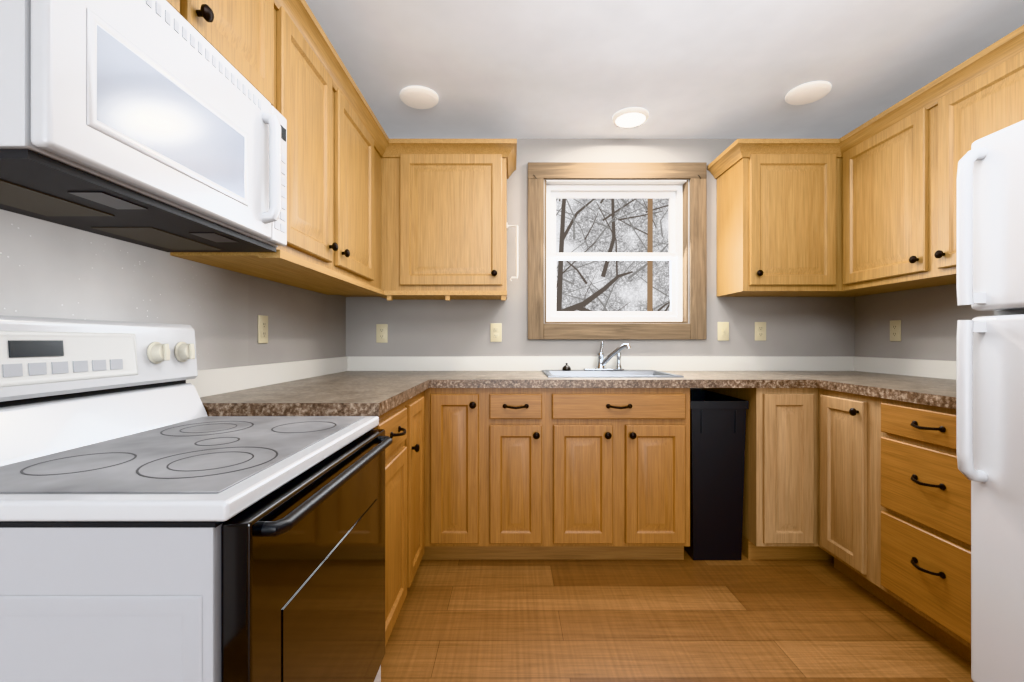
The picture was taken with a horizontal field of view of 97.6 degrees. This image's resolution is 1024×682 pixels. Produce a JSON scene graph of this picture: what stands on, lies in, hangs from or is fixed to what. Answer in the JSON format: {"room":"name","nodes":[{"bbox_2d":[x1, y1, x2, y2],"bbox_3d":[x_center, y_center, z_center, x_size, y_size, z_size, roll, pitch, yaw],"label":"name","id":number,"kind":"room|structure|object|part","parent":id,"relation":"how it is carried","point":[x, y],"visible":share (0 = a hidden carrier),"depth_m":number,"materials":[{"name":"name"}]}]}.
{"room":"kitchen","nodes":[
{"label":"kitchen","id":0,"kind":"room"},
{"bbox_2d":[248,275,345,365],"bbox_3d":[-1.082,-0.080,-0.510,0.100,2.350,6.580,0,0,0],"label":"wall","id":1,"kind":"structure","parent":0,"point":[304,324],"depth_m":2.12,"materials":[{"name":"paint"}]},
{"bbox_2d":[0,209,247,369],"bbox_3d":[-1.031,-0.080,0.675,0.002,2.349,2.150,0,0,0],"label":"backsplash","id":2,"kind":"structure","parent":1,"relation":"attached to","point":[48,269],"depth_m":1.17,"materials":[{"name":"grey paint"}]},
{"bbox_2d":[166,0,285,117],"bbox_3d":[-0.863,-0.850,0.959,0.333,0.370,0.760,0,0,0],"label":"upper cabinet","id":3,"kind":"object","parent":1,"relation":"attached to","point":[250,35],"depth_m":1.20,"materials":[{"name":"brown wood"}]},
{"bbox_2d":[0,0,286,251],"bbox_3d":[-0.824,-0.462,0.987,0.405,0.401,0.697,0,0,0],"label":"microwave","id":4,"kind":"object","parent":3,"relation":"attached to","point":[161,125],"visible":1,"depth_m":0.83,"materials":[{"name":"white"}]},
{"bbox_2d":[170,0,341,275],"bbox_3d":[-0.863,-0.655,1.558,0.333,0.760,0.434,0,0,0],"label":"upper cabinet","id":5,"kind":"object","parent":1,"relation":"attached to","point":[313,84],"depth_m":1.55,"materials":[{"name":"brown wood"}]},
{"bbox_2d":[258,315,267,342],"bbox_3d":[-1.028,-0.048,1.852,0.007,0.115,0.070,0,0,0],"label":"outlet","id":6,"kind":"object","parent":1,"relation":"attached to","point":[262,329],"visible":1,"depth_m":1.84,"materials":[{"name":"beige plastic"}]},
{"bbox_2d":[186,356,349,397],"bbox_3d":[-1.022,0.140,2.051,0.012,0.089,1.410,0,0,0],"label":"trim","id":7,"kind":"structure","parent":1,"relation":"attached to","point":[208,382],"depth_m":1.81,"materials":[{"name":"white"}]},
{"bbox_2d":[258,84,385,291],"bbox_3d":[-0.863,-0.655,2.117,0.333,0.760,0.685,0,0,0],"label":"upper cabinet","id":8,"kind":"object","parent":1,"relation":"attached to","point":[373,210],"depth_m":2.08,"materials":[{"name":"brown wood"}]},
{"bbox_2d":[346,139,854,389],"bbox_3d":[0.548,-0.080,2.845,3.360,2.350,0.130,0,0,0],"label":"wall","id":9,"kind":"structure","parent":0,"point":[810,326],"depth_m":2.78,"materials":[{"name":"paint"}]},
{"bbox_2d":[376,324,387,342],"bbox_3d":[-0.806,-0.047,2.776,0.070,0.115,0.007,0,0,0],"label":"electrical outlet","id":10,"kind":"object","parent":9,"relation":"attached to","point":[381,333],"visible":1,"depth_m":2.77,"materials":[{"name":"beige plastic"}]},
{"bbox_2d":[402,148,509,299],"bbox_3d":[-0.321,-0.655,2.608,0.580,0.760,0.337,0,0,0],"label":"upper cabinet","id":11,"kind":"object","parent":9,"relation":"attached to","point":[454,200],"depth_m":2.44,"materials":[{"name":"brown wood"}]},
{"bbox_2d":[507,223,517,280],"bbox_3d":[0.002,-0.515,2.600,0.067,0.337,0.036,0,0,0],"label":"towel holder","id":12,"kind":"object","parent":11,"relation":"attached to","point":[516,277],"visible":1,"depth_m":2.60,"materials":[{"name":"white plastic"}]},
{"bbox_2d":[490,323,501,341],"bbox_3d":[-0.099,-0.052,2.776,0.070,0.115,0.007,0,0,0],"label":"electrical outlet","id":13,"kind":"object","parent":9,"relation":"attached to","point":[495,332],"visible":1,"depth_m":2.77,"materials":[{"name":"beige plastic"}]},
{"bbox_2d":[350,356,853,370],"bbox_3d":[0.548,0.140,2.772,3.152,0.089,0.012,0,0,0],"label":"backsplash","id":14,"kind":"structure","parent":9,"relation":"attached to","point":[357,363],"depth_m":2.77,"materials":[{"name":"white paint"}]},
{"bbox_2d":[528,162,706,338],"bbox_3d":[0.648,-0.555,2.829,1.101,1.090,0.153,0,0,0],"label":"window","id":15,"kind":"structure","parent":9,"relation":"in","point":[695,173],"depth_m":2.76,"materials":[{"name":"brown wood"}]},
{"bbox_3d":[0.648,-0.555,2.873,0.868,0.868,0.063,0,0,0],"label":"window sash","id":16,"kind":"part","parent":15,"relation":"part of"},
{"bbox_2d":[718,322,728,340],"bbox_3d":[1.310,-0.060,2.772,0.070,0.115,0.016,0,0,0],"label":"light switch","id":17,"kind":"object","parent":9,"relation":"attached to","point":[723,331],"visible":1,"depth_m":2.77,"materials":[{"name":"beige plastic"}]},
{"bbox_2d":[755,322,765,340],"bbox_3d":[1.540,-0.060,2.776,0.070,0.115,0.007,0,0,0],"label":"electrical outlet","id":18,"kind":"object","parent":9,"relation":"attached to","point":[760,331],"visible":1,"depth_m":2.77,"materials":[{"name":"beige plastic"}]},
{"bbox_2d":[711,145,838,296],"bbox_3d":[1.518,-0.655,2.609,0.500,0.760,0.338,0,0,0],"label":"upper cabinet","id":19,"kind":"object","parent":9,"relation":"attached to","point":[778,205],"depth_m":2.44,"materials":[{"name":"brown wood"}]},
{"bbox_2d":[305,0,1023,138],"bbox_3d":[0.548,-1.280,-0.510,3.360,0.050,6.780,0,0,0],"label":"ceiling","id":20,"kind":"structure","parent":0,"point":[589,69],"depth_m":2.00,"materials":[{"name":"paint"}]},
{"bbox_2d":[400,86,438,108],"bbox_3d":[-0.476,-1.240,2.300,0.196,0.030,0.196,0,0,0],"label":"recessed light","id":21,"kind":"object","parent":20,"relation":"in","point":[418,97],"visible":0.94,"depth_m":2.27,"materials":[{"name":"white plastic"}]},
{"bbox_2d":[612,107,648,126],"bbox_3d":[0.662,-1.240,2.504,0.196,0.030,0.196,0,0,0],"label":"recessed light","id":22,"kind":"object","parent":20,"relation":"in","point":[631,117],"visible":0.98,"depth_m":2.47,"materials":[{"name":"white"}]},
{"bbox_2d":[785,81,831,104],"bbox_3d":[1.491,-1.240,2.259,0.196,0.030,0.196,0,0,0],"label":"recessed light","id":23,"kind":"object","parent":20,"relation":"in","point":[807,93],"visible":0.98,"depth_m":2.23,"materials":[{"name":"white plastic"}]},
{"bbox_2d":[381,550,972,681],"bbox_3d":[0.548,1.120,-0.510,3.360,0.050,6.780,0,0,0],"label":"floor","id":24,"kind":"structure","parent":0,"point":[688,618],"depth_m":1.71,"materials":[{"name":"brown wood"}]},
{"bbox_2d":[0,315,391,681],"bbox_3d":[-0.682,0.523,0.979,0.688,1.143,0.716,0,0,0],"label":"stove","id":25,"kind":"object","parent":24,"relation":"on","point":[158,523],"visible":1,"depth_m":0.75,"materials":[{"name":"white metal"}]},
{"bbox_2d":[373,391,424,646],"bbox_3d":[-0.696,0.660,1.754,0.662,0.869,0.828,0,0,0],"label":"base cabinet","id":26,"kind":"object","parent":24,"relation":"on","point":[402,425],"visible":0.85,"depth_m":1.67,"materials":[{"name":"brown wood"}]},
{"bbox_2d":[200,375,439,415],"bbox_3d":[-0.698,0.205,1.726,0.660,0.040,0.780,0,0,0],"label":"countertop","id":27,"kind":"structure","parent":26,"relation":"on","point":[362,393],"depth_m":1.49,"materials":[{"name":"laminate"}]},
{"bbox_2d":[422,388,433,559],"bbox_3d":[-0.710,0.660,2.463,0.636,0.868,0.627,0,0,0],"label":"strip","id":28,"kind":"object","parent":24,"relation":"on","point":[429,393],"depth_m":2.17,"materials":[{"name":"brown wood"}]},
{"bbox_2d":[434,388,485,559],"bbox_3d":[-0.263,0.660,2.463,0.258,0.868,0.627,0,0,0],"label":"base cabinet","id":29,"kind":"object","parent":24,"relation":"on","point":[459,413],"depth_m":2.15,"materials":[{"name":"brown wood"}]},
{"bbox_2d":[486,388,549,559],"bbox_3d":[0.018,0.660,2.463,0.303,0.868,0.627,0,0,0],"label":"base cabinet","id":30,"kind":"object","parent":24,"relation":"on","point":[517,419],"depth_m":2.15,"materials":[{"name":"brown wood"}]},
{"bbox_2d":[550,388,689,559],"bbox_3d":[0.516,0.660,2.463,0.693,0.868,0.627,0,0,0],"label":"base cabinet","id":31,"kind":"object","parent":24,"relation":"on","point":[557,473],"depth_m":2.15,"materials":[{"name":"brown wood"}]},
{"bbox_2d":[328,371,894,387],"bbox_3d":[0.548,0.205,2.462,3.152,0.040,0.633,0,0,0],"label":"countertop","id":32,"kind":"structure","parent":31,"relation":"on","point":[448,379],"depth_m":2.15,"materials":[{"name":"laminate"}]},
{"bbox_2d":[584,341,630,369],"bbox_3d":[0.552,0.088,2.617,0.238,0.173,0.203,0,0,0],"label":"faucet","id":33,"kind":"object","parent":32,"relation":"on","point":[602,362],"visible":1,"depth_m":2.67,"materials":[{"name":"silver metal"}]},
{"bbox_2d":[542,370,683,376],"bbox_3d":[0.525,0.194,2.505,0.688,0.038,0.484,0,0,0],"label":"sink","id":34,"kind":"object","parent":32,"relation":"in","point":[601,373],"visible":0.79,"depth_m":2.62,"materials":[{"name":"silver metal"}]},
{"bbox_2d":[562,363,570,369],"bbox_3d":[0.328,0.153,2.692,0.052,0.043,0.052,0,0,0],"label":"cover","id":35,"kind":"object","parent":34,"relation":"on","point":[566,367],"visible":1,"depth_m":2.67,"materials":[{"name":"grey"}]},
{"bbox_2d":[684,390,748,559],"bbox_3d":[1.024,0.695,2.455,0.288,0.799,0.490,0,0,0],"label":"trash can","id":36,"kind":"object","parent":24,"relation":"on","point":[717,438],"visible":0.77,"depth_m":2.23,"materials":[{"name":"black plastic"}]},
{"bbox_2d":[703,388,833,559],"bbox_3d":[1.654,0.660,2.463,0.940,0.869,0.627,0,0,0],"label":"base cabinet","id":37,"kind":"object","parent":24,"relation":"on","point":[780,509],"visible":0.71,"depth_m":2.16,"materials":[{"name":"brown wood"}]},
{"bbox_2d":[818,388,970,662],"bbox_3d":[1.775,0.660,1.760,0.698,0.869,0.816,0,0,0],"label":"base cabinet","id":38,"kind":"object","parent":24,"relation":"on","point":[894,507],"visible":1,"depth_m":1.70,"materials":[{"name":"brown wood"}]},
{"bbox_2d":[808,375,955,408],"bbox_3d":[1.778,0.205,1.734,0.692,0.040,0.764,0,0,0],"label":"countertop","id":39,"kind":"structure","parent":38,"relation":"on","point":[938,392],"depth_m":1.88,"materials":[{"name":"laminate"}]},
{"bbox_2d":[956,120,1023,681],"bbox_3d":[1.705,0.249,0.969,0.806,1.692,0.753,0,0,0],"label":"refrigerator","id":40,"kind":"object","parent":24,"relation":"on","point":[990,349],"visible":1,"depth_m":1.27,"materials":[{"name":"white metal"}]},
{"bbox_2d":[855,284,996,360],"bbox_3d":[2.178,-0.080,-0.510,0.100,2.350,6.580,0,0,0],"label":"wall","id":41,"kind":"structure","parent":0,"point":[928,317],"depth_m":2.37,"materials":[{"name":"paint"}]},
{"bbox_2d":[890,320,900,340],"bbox_3d":[2.124,-0.057,2.483,0.007,0.115,0.070,0,0,0],"label":"outlet","id":42,"kind":"object","parent":41,"relation":"attached to","point":[895,330],"visible":1,"depth_m":2.48,"materials":[{"name":"beige plastic"}]},
{"bbox_2d":[839,101,955,292],"bbox_3d":[1.960,-0.655,2.189,0.332,0.760,0.540,0,0,0],"label":"upper cabinet","id":43,"kind":"object","parent":41,"relation":"attached to","point":[868,207],"depth_m":2.17,"materials":[{"name":"brown wood"}]},
{"bbox_2d":[854,356,955,379],"bbox_3d":[2.118,0.140,2.058,0.012,0.089,1.396,0,0,0],"label":"trim","id":44,"kind":"structure","parent":41,"relation":"attached to","point":[941,369],"depth_m":2.39,"materials":[{"name":"white paint"}]},
{"bbox_2d":[923,37,1023,280],"bbox_3d":[1.960,-0.655,1.646,0.332,0.760,0.547,0,0,0],"label":"upper cabinet","id":45,"kind":"object","parent":41,"relation":"attached to","point":[989,99],"depth_m":1.83,"materials":[{"name":"brown wood"}]},
{"label":"outside","id":46,"kind":"structure","parent":0,"visible":0},
{"bbox_2d":[556,199,669,310],"bbox_3d":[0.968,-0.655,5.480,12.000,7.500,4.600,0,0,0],"label":"window pane","id":47,"kind":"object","parent":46,"point":[612,225],"depth_m":7.78,"materials":[{"name":"clear glass"}]}
]}

